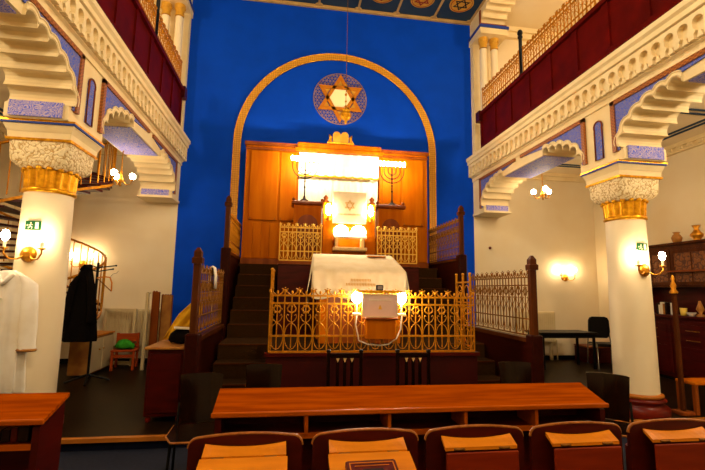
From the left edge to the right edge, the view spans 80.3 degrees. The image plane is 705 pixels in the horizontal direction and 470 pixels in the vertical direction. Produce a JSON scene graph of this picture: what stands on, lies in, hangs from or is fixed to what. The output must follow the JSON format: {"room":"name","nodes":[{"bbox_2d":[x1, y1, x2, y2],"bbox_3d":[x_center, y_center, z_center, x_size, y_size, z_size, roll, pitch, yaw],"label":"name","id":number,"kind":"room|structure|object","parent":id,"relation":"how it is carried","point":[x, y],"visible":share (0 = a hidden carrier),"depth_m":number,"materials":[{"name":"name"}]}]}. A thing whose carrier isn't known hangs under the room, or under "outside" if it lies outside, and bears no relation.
{"room":"house of worship","nodes":[
{"label":"house of worship","id":0,"kind":"room"},
{"bbox_2d":[0,139,18,269],"bbox_3d":[-5.824,-2.201,2.616,0.200,8.050,11.500,2,-8,-8],"label":"wall","id":1,"kind":"structure","parent":0,"point":[4,154],"depth_m":7.90,"materials":[{"name":"beige paint"}]},
{"bbox_2d":[0,127,126,155],"bbox_3d":[-4.519,-2.447,2.844,2.430,0.160,11.500,2,-8,-8],"label":"trim","id":2,"kind":"structure","parent":1,"relation":"attached to","point":[3,132],"depth_m":8.43,"materials":[{"name":"beige paint"}]},
{"bbox_2d":[0,67,111,145],"bbox_3d":[-4.367,-2.647,2.893,2.730,0.285,11.500,2,-8,-8],"label":"ceiling","id":3,"kind":"structure","parent":0,"point":[4,91],"depth_m":6.27,"materials":[{"name":"beige paint"}]},
{"bbox_2d":[111,151,135,185],"bbox_3d":[-3.834,-1.385,7.020,0.384,1.160,0.380,2,-8,-8],"label":"chandelier","id":4,"kind":"object","parent":3,"relation":"hanging from","point":[132,176],"visible":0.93,"depth_m":6.99,"materials":[{"name":"gold metal"}]},
{"bbox_2d":[0,0,180,203],"bbox_3d":[-3.048,-0.192,2.777,0.659,4.200,11.500,2,-8,-8],"label":"arches","id":5,"kind":"structure","parent":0,"point":[48,77],"depth_m":4.34,"materials":[{"name":"beige paint"}]},
{"bbox_2d":[37,0,190,165],"bbox_3d":[-2.654,-2.445,3.125,0.180,0.570,11.500,2,-8,-8],"label":"trim","id":6,"kind":"structure","parent":5,"relation":"attached to","point":[86,24],"depth_m":5.21,"materials":[{"name":"beige paint"}]},
{"bbox_2d":[96,0,186,124],"bbox_3d":[-2.894,-2.921,4.954,0.180,0.840,6.840,2,-8,-8],"label":"parapet","id":7,"kind":"object","parent":6,"relation":"on","point":[128,18],"visible":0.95,"depth_m":6.24,"materials":[{"name":"fabric"}]},
{"bbox_2d":[138,0,156,30],"bbox_3d":[-2.905,-3.597,5.059,0.030,0.563,3.314,2,-8,-8],"label":"gallery railing","id":8,"kind":"object","parent":7,"relation":"on","point":[152,14],"visible":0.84,"depth_m":6.43,"materials":[{"name":"metal"}]},
{"bbox_2d":[158,13,182,80],"bbox_3d":[-3.277,-3.280,7.532,0.030,0.563,1.514,2,-8,-8],"label":"gallery railing","id":9,"kind":"object","parent":7,"relation":"on","point":[166,39],"visible":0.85,"depth_m":7.45,"materials":[{"name":"metal"}]},
{"bbox_2d":[173,2,185,68],"bbox_3d":[-3.615,-3.425,8.560,0.237,2.750,0.220,2,-8,-8],"label":"colonnette","id":10,"kind":"object","parent":6,"relation":"on","point":[180,8],"visible":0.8,"depth_m":8.62,"materials":[{"name":"beige paint"}]},
{"bbox_2d":[60,441,187,451],"bbox_3d":[0.162,2.161,4.490,12.490,0.085,0.015,2,-8,-8],"label":"trim","id":11,"kind":"structure","parent":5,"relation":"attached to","point":[141,444],"depth_m":4.12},
{"bbox_2d":[61,417,704,443],"bbox_3d":[0.167,2.096,4.476,12.490,0.039,0.060,2,-8,-8],"label":"trim","id":12,"kind":"structure","parent":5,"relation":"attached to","point":[135,438],"depth_m":4.10,"materials":[{"name":"brown wood"}]},
{"bbox_2d":[161,1,172,49],"bbox_3d":[-3.881,-3.434,8.521,0.237,2.750,0.220,2,-8,-8],"label":"colonnette","id":13,"kind":"object","parent":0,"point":[166,6],"visible":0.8,"depth_m":8.60,"materials":[{"name":"beige paint"}]},
{"bbox_2d":[7,0,600,358],"bbox_3d":[-0.414,-1.241,9.271,12.890,8.050,0.200,2,-8,-8],"label":"wall","id":14,"kind":"structure","parent":0,"point":[235,45],"depth_m":9.40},
{"bbox_2d":[154,0,193,129],"bbox_3d":[-3.792,-3.550,8.626,0.700,3.010,0.650,2,-8,-8],"label":"trim","id":15,"kind":"structure","parent":14,"relation":"attached to","point":[188,15],"depth_m":8.89,"materials":[{"name":"beige paint"}]},
{"bbox_2d":[59,355,574,363],"bbox_3d":[-0.462,2.572,8.663,12.490,0.090,0.020,2,-8,-8],"label":"baseboard","id":16,"kind":"structure","parent":14,"relation":"attached to","point":[547,357],"depth_m":9.35,"materials":[{"name":"black wood"}]},
{"bbox_2d":[230,53,436,262],"bbox_3d":[-0.334,-1.141,9.147,4.507,6.023,0.041,2,-8,-8],"label":"trim","id":17,"kind":"structure","parent":14,"relation":"attached to","point":[234,187],"depth_m":9.38,"materials":[{"name":"gold metal"}]},
{"bbox_2d":[313,73,366,124],"bbox_3d":[-0.276,-3.063,9.393,1.216,1.216,0.053,2,-8,-8],"label":"medallion","id":18,"kind":"object","parent":14,"relation":"attached to","point":[336,97],"visible":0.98,"depth_m":9.39,"materials":[{"name":"brown"}]},
{"bbox_2d":[247,0,470,25],"bbox_3d":[-0.329,-5.222,9.667,6.430,0.050,0.050,2,-8,-8],"label":"trim","id":19,"kind":"structure","parent":14,"relation":"attached to","point":[265,1],"depth_m":9.73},
{"bbox_2d":[468,23,508,154],"bbox_3d":[3.160,-3.301,9.640,0.700,3.010,0.650,2,-8,-8],"label":"pillar","id":20,"kind":"structure","parent":14,"relation":"attached to","point":[489,30],"depth_m":9.77,"materials":[{"name":"beige paint"}]},
{"bbox_2d":[505,26,563,43],"bbox_3d":[4.651,-4.902,10.320,2.430,0.250,0.160,2,-8,-8],"label":"trim","id":21,"kind":"structure","parent":14,"relation":"attached to","point":[527,34],"depth_m":10.22,"materials":[{"name":"beige paint"}]},
{"bbox_2d":[515,311,557,359],"bbox_3d":[4.114,2.248,9.337,0.990,1.060,0.100,2,-8,-8],"label":"radiator","id":22,"kind":"object","parent":14,"relation":"attached to","point":[546,320],"visible":0.48,"depth_m":9.34,"materials":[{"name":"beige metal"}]},
{"bbox_2d":[58,437,626,469],"bbox_3d":[0.696,1.797,0.924,12.490,0.100,7.260,2,-8,-8],"label":"floor","id":23,"kind":"structure","parent":0,"point":[154,458],"depth_m":3.89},
{"bbox_2d":[0,392,69,469],"bbox_3d":[-3.131,1.451,2.496,2.440,0.866,0.312,2,-8,-8],"label":"desk","id":24,"kind":"object","parent":23,"relation":"on","point":[45,411],"visible":1,"depth_m":2.69,"materials":[{"name":"brown wood"}]},
{"bbox_2d":[17,425,33,441],"bbox_3d":[-2.072,1.254,2.678,0.060,0.095,0.122,2,-8,-8],"label":"book","id":25,"kind":"object","parent":24,"relation":"on","point":[25,432],"visible":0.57,"depth_m":2.62,"materials":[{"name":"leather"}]},
{"bbox_2d":[165,372,223,469],"bbox_3d":[-1.261,1.610,3.397,0.460,0.853,0.542,3,-8,-15],"label":"chair","id":26,"kind":"object","parent":23,"relation":"on","point":[199,392],"visible":0.83,"depth_m":3.60,"materials":[{"name":"black metal"}]},
{"bbox_2d":[187,431,302,469],"bbox_3d":[-0.540,1.437,1.993,0.596,0.849,0.488,2,-8,-8],"label":"seat","id":27,"kind":"object","parent":23,"relation":"on","point":[249,450],"visible":1,"depth_m":2.15,"materials":[{"name":"brown wood"}]},
{"bbox_2d":[246,364,281,387],"bbox_3d":[-0.850,1.681,3.888,0.460,0.853,0.542,2,-8,-8],"label":"chair","id":28,"kind":"object","parent":23,"relation":"on","point":[257,375],"visible":0.42,"depth_m":4.15,"materials":[{"name":"black metal"}]},
{"bbox_2d":[326,349,362,386],"bbox_3d":[-0.055,1.627,3.962,0.420,1.000,0.440,2,-8,-8],"label":"slatted chair","id":29,"kind":"object","parent":23,"relation":"on","point":[359,355],"visible":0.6,"depth_m":4.19,"materials":[{"name":"brown wood"}]},
{"bbox_2d":[311,428,418,469],"bbox_3d":[0.090,1.460,2.085,0.596,0.849,0.488,2,-8,-8],"label":"seat","id":30,"kind":"object","parent":23,"relation":"on","point":[331,450],"visible":1,"depth_m":2.23,"materials":[{"name":"brown wood"}]},
{"bbox_2d":[345,459,398,469],"bbox_3d":[0.102,1.138,1.964,0.250,0.088,0.198,2,-8,-9],"label":"book","id":31,"kind":"object","parent":30,"relation":"on","point":[385,464],"visible":1,"depth_m":2.02,"materials":[{"name":"leather"}]},
{"bbox_2d":[211,382,608,469],"bbox_3d":[0.478,1.586,3.063,2.907,0.866,0.312,2,-8,-8],"label":"desk","id":32,"kind":"object","parent":23,"relation":"on","point":[306,412],"visible":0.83,"depth_m":3.09,"materials":[{"name":"brown wood"}]},
{"bbox_2d":[223,414,590,432],"bbox_3d":[0.478,1.413,3.107,2.837,0.020,0.250,2,-8,-8],"label":"shelf","id":33,"kind":"object","parent":32,"relation":"attached to","point":[419,424],"depth_m":3.11,"materials":[{"name":"brown wood"}]},
{"bbox_2d":[395,349,430,385],"bbox_3d":[0.647,1.652,4.065,0.420,1.000,0.440,2,-8,-8],"label":"slatted chair","id":34,"kind":"object","parent":23,"relation":"on","point":[427,354],"visible":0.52,"depth_m":4.29,"materials":[{"name":"brown wood"}]},
{"bbox_2d":[424,424,524,469],"bbox_3d":[0.690,1.500,2.320,0.596,0.849,0.194,2,-8,-8],"label":"seat","id":35,"kind":"object","parent":23,"relation":"on","point":[472,446],"visible":1,"depth_m":2.32,"materials":[{"name":"brown wood"}]},
{"bbox_2d":[498,361,531,383],"bbox_3d":[1.761,1.774,4.269,0.460,0.853,0.542,1,-7,-1],"label":"chair","id":36,"kind":"object","parent":23,"relation":"on","point":[511,372],"visible":0.39,"depth_m":4.53,"materials":[{"name":"black metal"}]},
{"bbox_2d":[529,421,623,469],"bbox_3d":[1.313,1.523,2.411,0.596,0.849,0.194,2,-8,-8],"label":"seat","id":37,"kind":"object","parent":23,"relation":"on","point":[569,445],"visible":1,"depth_m":2.40,"materials":[{"name":"brown wood"}]},
{"bbox_2d":[586,372,633,437],"bbox_3d":[2.278,1.711,3.723,0.460,0.853,0.542,-4,-9,34],"label":"chair","id":38,"kind":"object","parent":23,"relation":"on","point":[614,389],"visible":0.62,"depth_m":3.90,"materials":[{"name":"black metal"}]},
{"bbox_2d":[625,418,704,469],"bbox_3d":[1.941,1.545,2.503,0.596,0.849,0.194,2,-8,-8],"label":"seat","id":39,"kind":"object","parent":23,"relation":"on","point":[664,443],"visible":1,"depth_m":2.49,"materials":[{"name":"brown wood"}]},
{"bbox_2d":[273,0,485,22],"bbox_3d":[0.514,-6.054,4.095,6.630,0.218,11.560,2,-8,-8],"label":"ceiling","id":40,"kind":"structure","parent":0,"point":[465,11],"depth_m":9.61,"materials":[{"name":"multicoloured paint"}]},
{"bbox_2d":[340,7,351,123],"bbox_3d":[-0.111,-3.783,8.419,0.240,3.220,0.236,2,-8,-8],"label":"lamp","id":41,"kind":"object","parent":40,"relation":"hanging from","point":[345,115],"visible":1,"depth_m":8.20,"materials":[{"name":"brown metal"}]},
{"bbox_2d":[56,359,704,437],"bbox_3d":[-0.153,2.461,6.573,12.490,0.220,4.240,2,-8,-8],"label":"floor","id":42,"kind":"structure","parent":0,"point":[115,406],"depth_m":5.67,"materials":[{"name":"brown plastic"}]},
{"bbox_2d":[0,117,104,422],"bbox_3d":[-3.326,0.422,4.460,0.710,3.170,0.710,2,-8,-8],"label":"column","id":43,"kind":"structure","parent":42,"relation":"on","point":[52,156],"depth_m":4.35,"materials":[{"name":"paint"}]},
{"bbox_2d":[0,270,38,392],"bbox_3d":[-3.367,0.916,4.020,0.686,1.154,0.201,2,-8,-8],"label":"coat","id":44,"kind":"object","parent":43,"relation":"hanging from","point":[19,305],"visible":0.99,"depth_m":4.00,"materials":[{"name":"fabric"}]},
{"bbox_2d":[0,229,46,261],"bbox_3d":[-3.275,0.113,4.187,0.420,0.313,0.148,2,-8,-8],"label":"wall sconce","id":45,"kind":"object","parent":43,"relation":"attached to","point":[27,254],"visible":1,"depth_m":4.17,"materials":[{"name":"gold metal"}]},
{"bbox_2d":[0,137,116,319],"bbox_3d":[-5.333,0.168,6.983,2.169,4.261,2.164,2,-8,-8],"label":"spiral staircase","id":46,"kind":"structure","parent":42,"relation":"on","point":[95,182],"depth_m":7.12,"materials":[{"name":"brown wood"}]},
{"bbox_2d":[64,263,116,385],"bbox_3d":[-4.049,1.352,6.546,0.490,1.838,0.447,-2,-8,19],"label":"coat stand","id":47,"kind":"object","parent":42,"relation":"on","point":[97,271],"visible":0.8,"depth_m":6.49,"materials":[{"name":"black metal"}]},
{"bbox_2d":[61,264,96,341],"bbox_3d":[-4.130,1.024,6.357,0.542,1.160,0.302,2,-8,-8],"label":"coat","id":48,"kind":"object","parent":47,"relation":"hanging from","point":[80,312],"visible":0.96,"depth_m":6.27,"materials":[{"name":"black fabric"}]},
{"bbox_2d":[67,331,114,375],"bbox_3d":[-4.521,2.029,7.265,0.379,0.630,0.940,2,-8,-8],"label":"base cabinet","id":49,"kind":"object","parent":42,"relation":"on","point":[101,348],"visible":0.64,"depth_m":6.91,"materials":[{"name":"white wood"}]},
{"bbox_2d":[103,308,136,365],"bbox_3d":[-4.404,1.920,7.878,0.600,1.050,0.040,1,-7,0],"label":"screen","id":50,"kind":"object","parent":42,"relation":"on","point":[134,311],"visible":0.59,"depth_m":7.90,"materials":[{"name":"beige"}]},
{"bbox_2d":[109,332,139,370],"bbox_3d":[-4.109,2.100,7.558,0.400,0.620,0.390,3,-8,-17],"label":"child chair","id":51,"kind":"object","parent":42,"relation":"on","point":[130,336],"visible":0.94,"depth_m":7.63,"materials":[{"name":"orange wood"}]},
{"bbox_2d":[107,309,160,345],"bbox_3d":[-4.238,1.964,8.116,1.100,1.030,0.100,2,-8,-8],"label":"radiator","id":52,"kind":"object","parent":42,"relation":"on","point":[118,321],"visible":0.27,"depth_m":8.09,"materials":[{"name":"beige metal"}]},
{"bbox_2d":[140,292,151,369],"bbox_3d":[-3.716,1.720,7.525,0.087,1.378,0.046,2,-8,-8],"label":"leaning board","id":53,"kind":"object","parent":42,"relation":"on","point":[147,293],"visible":1,"depth_m":7.50,"materials":[{"name":"beige wood"}]},
{"bbox_2d":[148,291,160,345],"bbox_3d":[-3.652,1.732,7.686,0.131,1.398,0.046,2,-8,-8],"label":"leaning board","id":54,"kind":"object","parent":42,"relation":"on","point":[155,306],"visible":0.81,"depth_m":7.70,"materials":[{"name":"brown wood"}]},
{"bbox_2d":[143,339,183,422],"bbox_3d":[-2.143,1.700,4.979,0.450,0.810,0.770,2,-8,-8],"label":"base cabinet","id":55,"kind":"object","parent":42,"relation":"on","point":[164,370],"visible":0.55,"depth_m":4.62,"materials":[{"name":"brown wood"}]},
{"bbox_2d":[168,329,188,343],"bbox_3d":[-2.030,1.203,5.024,0.340,0.180,0.260,2,-8,-8],"label":"bag","id":56,"kind":"object","parent":55,"relation":"on","point":[177,336],"visible":0.56,"depth_m":4.92,"materials":[{"name":"fabric"}]},
{"bbox_2d":[163,303,201,339],"bbox_3d":[-2.129,1.074,5.262,0.464,0.501,0.079,2,-8,-8],"label":"cloth","id":57,"kind":"object","parent":55,"relation":"on","point":[183,318],"visible":0.38,"depth_m":5.26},
{"bbox_2d":[158,294,172,341],"bbox_3d":[-3.499,1.780,7.804,0.201,1.338,0.046,2,-8,-8],"label":"leaning board","id":58,"kind":"object","parent":42,"relation":"on","point":[166,300],"visible":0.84,"depth_m":7.83,"materials":[{"name":"beige wood"}]},
{"bbox_2d":[179,247,223,424],"bbox_3d":[-1.868,1.204,5.436,0.150,1.920,1.920,2,-8,-8],"label":"balustrade","id":59,"kind":"object","parent":42,"relation":"on","point":[200,347],"visible":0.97,"depth_m":4.95,"materials":[{"name":"brown wood"}]},
{"bbox_2d":[217,196,240,340],"bbox_3d":[-2.209,0.941,7.630,0.150,3.000,1.860,2,-8,-8],"label":"balustrade","id":60,"kind":"object","parent":42,"relation":"on","point":[229,261],"visible":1,"depth_m":6.91,"materials":[{"name":"brown wood"}]},
{"bbox_2d":[199,337,267,422],"bbox_3d":[-1.479,1.831,5.561,0.670,0.723,1.792,2,-8,-8],"label":"flight","id":61,"kind":"object","parent":42,"relation":"on","point":[234,353],"visible":0.37,"depth_m":5.65,"materials":[{"name":"carpet"}]},
{"bbox_2d":[227,274,276,336],"bbox_3d":[-1.685,1.520,7.104,0.685,1.731,1.242,2,-8,-8],"label":"flight","id":62,"kind":"object","parent":42,"relation":"on","point":[249,314],"visible":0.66,"depth_m":7.01,"materials":[{"name":"wood"}]},
{"bbox_2d":[238,260,437,334],"bbox_3d":[-0.210,1.540,7.849,3.880,1.935,1.910,2,-8,-8],"label":"platform","id":63,"kind":"object","parent":42,"relation":"on","point":[292,275],"visible":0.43,"depth_m":6.90,"materials":[{"name":"brown wood"}]},
{"bbox_2d":[278,222,322,260],"bbox_3d":[-0.872,0.115,7.020,0.724,0.643,0.030,2,-8,-8],"label":"fence","id":64,"kind":"object","parent":63,"relation":"on","point":[292,232],"visible":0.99,"depth_m":7.01,"materials":[{"name":"metal"}]},
{"bbox_2d":[291,197,323,259],"bbox_3d":[-0.870,-0.063,7.981,0.620,1.265,0.360,2,-8,-8],"label":"pedestal","id":65,"kind":"object","parent":63,"relation":"on","point":[308,212],"visible":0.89,"depth_m":7.85,"materials":[{"name":"brown wood"}]},
{"bbox_2d":[291,155,319,200],"bbox_3d":[-0.922,-1.080,8.104,0.560,0.912,0.200,2,-8,-8],"label":"menorah","id":66,"kind":"object","parent":65,"relation":"on","point":[314,159],"visible":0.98,"depth_m":8.12,"materials":[{"name":"metal"}]},
{"bbox_2d":[240,140,428,267],"bbox_3d":[-0.314,-0.599,8.806,3.880,2.560,0.540,2,-8,-8],"label":"torah ark","id":67,"kind":"object","parent":63,"relation":"on","point":[271,182],"visible":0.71,"depth_m":8.56,"materials":[{"name":"brown wood"}]},
{"bbox_2d":[298,152,378,224],"bbox_3d":[-0.289,-0.847,8.699,1.700,1.785,0.127,2,-8,-8],"label":"curtain","id":68,"kind":"object","parent":67,"relation":"hanging from","point":[342,173],"visible":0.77,"depth_m":8.75,"materials":[{"name":"white fabric"}]},
{"bbox_2d":[327,132,353,144],"bbox_3d":[-0.249,-2.024,8.785,0.572,0.277,0.100,2,-8,-8],"label":"tablet","id":69,"kind":"object","parent":67,"relation":"on","point":[338,138],"visible":0.99,"depth_m":8.75,"materials":[{"name":"gold metal"}]},
{"bbox_2d":[321,195,374,254],"bbox_3d":[-0.056,-0.109,7.235,0.940,1.190,0.336,2,-8,-8],"label":"pulpit","id":70,"kind":"object","parent":63,"relation":"on","point":[337,238],"visible":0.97,"depth_m":7.21,"materials":[{"name":"brown wood"}]},
{"bbox_2d":[332,191,366,223],"bbox_3d":[-0.048,-0.473,7.269,0.590,0.560,0.028,2,-8,-8],"label":"cloth","id":71,"kind":"object","parent":70,"relation":"hanging from","point":[348,207],"visible":1,"depth_m":7.26,"materials":[{"name":"white fabric"}]},
{"bbox_2d":[332,247,366,251],"bbox_3d":[-0.058,0.249,7.156,0.580,0.060,0.240,2,-8,-8],"label":"shelf","id":72,"kind":"object","parent":70,"relation":"attached to","point":[334,249],"depth_m":7.05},
{"bbox_2d":[333,225,365,235],"bbox_3d":[-0.052,-0.049,7.190,0.564,0.217,0.230,2,-8,-8],"label":"reading lamp","id":73,"kind":"object","parent":70,"relation":"attached to","point":[338,230],"depth_m":7.11,"materials":[{"name":"white glass"}]},
{"bbox_2d":[375,201,405,262],"bbox_3d":[0.718,-0.006,8.213,0.590,1.265,0.360,2,-8,-8],"label":"pedestal","id":74,"kind":"object","parent":63,"relation":"on","point":[389,216],"visible":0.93,"depth_m":8.09,"materials":[{"name":"brown wood"}]},
{"bbox_2d":[378,161,405,204],"bbox_3d":[0.789,-1.019,8.353,0.560,0.912,0.200,2,-8,-8],"label":"menorah","id":75,"kind":"object","parent":74,"relation":"on","point":[380,163],"visible":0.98,"depth_m":8.37,"materials":[{"name":"metal"}]},
{"bbox_2d":[377,226,416,263],"bbox_3d":[0.774,0.173,7.261,0.734,0.643,0.030,2,-8,-8],"label":"fence","id":76,"kind":"object","parent":63,"relation":"on","point":[400,230],"visible":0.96,"depth_m":7.26,"materials":[{"name":"metal"}]},
{"bbox_2d":[264,337,479,387],"bbox_3d":[0.125,1.877,5.818,2.580,0.750,1.950,2,-8,-8],"label":"podium","id":77,"kind":"object","parent":42,"relation":"on","point":[379,368],"visible":0.51,"depth_m":4.95,"materials":[{"name":"brown wood"}]},
{"bbox_2d":[269,268,274,350],"bbox_3d":[-0.995,0.906,5.137,0.040,0.982,0.480,2,-8,-8],"label":"gate leaf","id":78,"kind":"object","parent":77,"relation":"on","point":[272,269],"visible":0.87,"depth_m":4.97,"materials":[{"name":"metal"}]},
{"bbox_2d":[315,297,400,343],"bbox_3d":[0.069,0.928,6.160,1.160,1.240,0.640,2,-8,-8],"label":"table","id":79,"kind":"object","parent":77,"relation":"on","point":[330,299],"visible":0.3,"depth_m":5.84,"materials":[{"name":"brown wood"}]},
{"bbox_2d":[305,254,410,312],"bbox_3d":[0.048,0.695,6.188,1.496,0.868,0.814,2,-8,-8],"label":"table cloth","id":80,"kind":"object","parent":79,"relation":"on","point":[334,272],"visible":0.94,"depth_m":5.88,"materials":[{"name":"white fabric"}]},
{"bbox_2d":[268,287,474,352],"bbox_3d":[0.274,1.019,5.007,2.524,0.747,0.030,2,-8,-8],"label":"fence","id":81,"kind":"object","parent":77,"relation":"on","point":[313,290],"visible":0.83,"depth_m":4.98,"materials":[{"name":"metal"}]},
{"bbox_2d":[352,292,401,345],"bbox_3d":[0.288,0.985,4.927,0.602,0.619,0.125,2,-8,-8],"label":"lamp","id":82,"kind":"object","parent":81,"relation":"attached to","point":[356,297],"depth_m":4.88,"materials":[{"name":"white glass"}]},
{"bbox_2d":[363,317,397,338],"bbox_3d":[0.322,1.084,4.871,0.380,0.245,0.175,2,-8,-8],"label":"box","id":83,"kind":"object","parent":81,"relation":"attached to","point":[375,327],"visible":0.92,"depth_m":4.81,"materials":[{"name":"brown wood"}]},
{"bbox_2d":[362,294,397,317],"bbox_3d":[0.323,0.834,4.923,0.430,0.276,0.026,2,-8,-8],"label":"plaque","id":84,"kind":"object","parent":83,"relation":"on","point":[373,305],"visible":0.99,"depth_m":4.92,"materials":[{"name":"white fabric"}]},
{"bbox_2d":[455,272,472,349],"bbox_3d":[1.458,0.994,5.495,0.040,0.982,0.480,2,-8,-8],"label":"gate leaf","id":85,"kind":"object","parent":77,"relation":"on","point":[469,273],"visible":0.64,"depth_m":5.48,"materials":[{"name":"metal"}]},
{"bbox_2d":[419,278,462,334],"bbox_3d":[1.469,1.633,7.564,0.595,1.731,1.242,2,-8,-8],"label":"flight","id":86,"kind":"object","parent":42,"relation":"on","point":[428,285],"visible":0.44,"depth_m":7.46,"materials":[{"name":"carpet"}]},
{"bbox_2d":[428,206,467,337],"bbox_3d":[1.806,1.074,8.218,0.150,3.020,1.860,2,-8,-8],"label":"balustrade","id":87,"kind":"object","parent":42,"relation":"on","point":[447,269],"visible":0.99,"depth_m":7.86,"materials":[{"name":"brown wood"}]},
{"bbox_2d":[433,337,500,383],"bbox_3d":[1.685,1.944,6.023,0.570,0.723,1.792,2,-8,-8],"label":"flight","id":88,"kind":"object","parent":42,"relation":"on","point":[485,366],"visible":0.2,"depth_m":5.85,"materials":[{"name":"carpet"}]},
{"bbox_2d":[466,256,544,382],"bbox_3d":[2.090,1.334,6.000,0.150,1.940,1.950,2,-8,-8],"label":"balustrade","id":89,"kind":"object","parent":42,"relation":"on","point":[500,346],"visible":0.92,"depth_m":5.61,"materials":[{"name":"brown wood"}]},
{"bbox_2d":[524,330,597,369],"bbox_3d":[4.239,2.316,8.496,1.240,0.710,0.600,2,-8,-8],"label":"table","id":90,"kind":"object","parent":42,"relation":"on","point":[577,334],"visible":0.75,"depth_m":8.30,"materials":[{"name":"metal"}]},
{"bbox_2d":[574,344,610,363],"bbox_3d":[5.389,2.614,9.238,0.730,0.350,0.510,2,-8,-8],"label":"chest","id":91,"kind":"object","parent":42,"relation":"on","point":[604,353],"visible":0.6,"depth_m":9.01,"materials":[{"name":"brown wood"}]},
{"bbox_2d":[587,316,611,368],"bbox_3d":[5.178,2.201,8.606,0.499,1.001,0.512,0,-7,6],"label":"chair","id":92,"kind":"object","parent":42,"relation":"on","point":[600,325],"visible":0.68,"depth_m":8.81,"materials":[{"name":"fabric"}]},
{"bbox_2d":[580,159,671,419],"bbox_3d":[3.626,0.671,5.475,0.710,3.170,0.710,2,-8,-8],"label":"column","id":93,"kind":"structure","parent":42,"relation":"on","point":[623,189],"depth_m":5.33,"materials":[{"name":"paint"}]},
{"bbox_2d":[634,251,665,276],"bbox_3d":[3.677,0.362,5.201,0.420,0.313,0.148,2,-8,-8],"label":"wall sconce","id":94,"kind":"object","parent":93,"relation":"attached to","point":[644,270],"visible":1,"depth_m":5.18,"materials":[{"name":"gold metal"}]},
{"bbox_2d":[648,239,704,386],"bbox_3d":[5.957,1.250,6.675,0.463,2.410,3.330,2,-8,-8],"label":"buffet","id":95,"kind":"object","parent":42,"relation":"on","point":[684,260],"visible":0.51,"depth_m":7.35,"materials":[{"name":"brown wood"}]},
{"bbox_2d":[654,313,704,319],"bbox_3d":[5.952,1.349,6.661,0.450,0.050,3.310,2,-8,-8],"label":"countertop","id":96,"kind":"structure","parent":95,"relation":"on","point":[695,317],"depth_m":7.17,"materials":[{"name":"brown wood"}]},
{"bbox_2d":[669,275,695,416],"bbox_3d":[4.156,1.383,5.341,0.180,1.740,0.180,2,-8,-8],"label":"wooden post","id":97,"kind":"object","parent":42,"relation":"on","point":[682,411],"visible":0.99,"depth_m":5.31,"materials":[{"name":"brown wood"}]},
{"bbox_2d":[675,378,704,415],"bbox_3d":[4.621,2.072,5.384,0.760,0.400,0.280,2,-8,-8],"label":"table","id":98,"kind":"object","parent":42,"relation":"on","point":[695,382],"visible":0.63,"depth_m":5.23,"materials":[{"name":"brown wood"}]},
{"bbox_2d":[470,0,515,36],"bbox_3d":[3.979,-5.630,4.532,0.620,0.430,11.500,2,-8,-8],"label":"wall","id":99,"kind":"structure","parent":0,"point":[492,11],"depth_m":9.49,"materials":[{"name":"beige paint"}]},
{"bbox_2d":[489,37,498,99],"bbox_3d":[3.268,-3.178,9.564,0.237,2.750,0.220,2,-8,-8],"label":"colonnette","id":100,"kind":"object","parent":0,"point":[493,42],"visible":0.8,"depth_m":9.62,"materials":[{"name":"beige paint"}]},
{"bbox_2d":[505,0,598,31],"bbox_3d":[5.343,-5.844,4.765,2.730,0.200,11.500,2,-8,-8],"label":"ceiling","id":101,"kind":"structure","parent":0,"point":[533,14],"depth_m":9.64,"materials":[{"name":"beige paint"}]},
{"bbox_2d":[473,48,704,217],"bbox_3d":[3.885,0.056,3.789,0.659,4.200,11.500,2,-8,-8],"label":"arches","id":102,"kind":"structure","parent":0,"point":[633,126],"depth_m":5.40,"materials":[{"name":"beige paint"}]},
{"bbox_2d":[466,0,704,181],"bbox_3d":[3.566,-2.222,4.033,0.180,0.570,11.500,2,-8,-8],"label":"trim","id":103,"kind":"structure","parent":102,"relation":"attached to","point":[678,34],"depth_m":5.44,"materials":[{"name":"beige paint"}]},
{"bbox_2d":[478,36,487,109],"bbox_3d":[3.001,-3.188,9.525,0.237,2.750,0.220,2,-8,-8],"label":"colonnette","id":104,"kind":"object","parent":103,"relation":"on","point":[482,41],"visible":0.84,"depth_m":9.56,"materials":[{"name":"beige paint"}]},
{"bbox_2d":[476,0,682,147],"bbox_3d":[3.306,-2.699,5.859,0.180,0.840,6.840,2,-8,-8],"label":"parapet","id":105,"kind":"object","parent":103,"relation":"on","point":[609,24],"visible":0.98,"depth_m":6.17,"materials":[{"name":"fabric"}]},
{"bbox_2d":[482,50,519,109],"bbox_3d":[2.962,-3.056,8.443,0.030,0.563,1.514,2,-8,-8],"label":"gallery railing","id":106,"kind":"object","parent":105,"relation":"on","point":[516,61],"visible":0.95,"depth_m":8.36,"materials":[{"name":"metal"}]},
{"bbox_2d":[517,29,522,74],"bbox_3d":[3.085,-3.328,7.670,0.100,0.930,0.100,2,-8,-8],"label":"post","id":107,"kind":"object","parent":105,"relation":"on","point":[520,32],"visible":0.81,"depth_m":7.66,"materials":[{"name":"black metal"}]},
{"bbox_2d":[522,0,599,70],"bbox_3d":[3.335,-3.373,5.970,0.030,0.563,3.314,2,-8,-8],"label":"gallery railing","id":108,"kind":"object","parent":105,"relation":"on","point":[564,5],"visible":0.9,"depth_m":6.71,"materials":[{"name":"metal"}]},
{"bbox_2d":[544,94,704,174],"bbox_3d":[5.284,-2.302,4.302,2.730,0.285,11.500,2,-8,-8],"label":"ceiling","id":109,"kind":"structure","parent":0,"point":[691,124],"depth_m":7.17,"materials":[{"name":"beige paint"}]},
{"bbox_2d":[593,144,704,341],"bbox_3d":[6.725,-1.752,4.448,0.200,8.050,11.500,2,-8,-8],"label":"wall","id":110,"kind":"structure","parent":0,"point":[679,204],"depth_m":7.96,"materials":[{"name":"beige paint"}]},
{"bbox_2d":[527,132,704,182],"bbox_3d":[5.429,-2.091,4.297,2.430,0.160,11.500,2,-8,-8],"label":"trim","id":111,"kind":"structure","parent":110,"relation":"attached to","point":[698,140],"depth_m":7.95,"materials":[{"name":"beige paint"}]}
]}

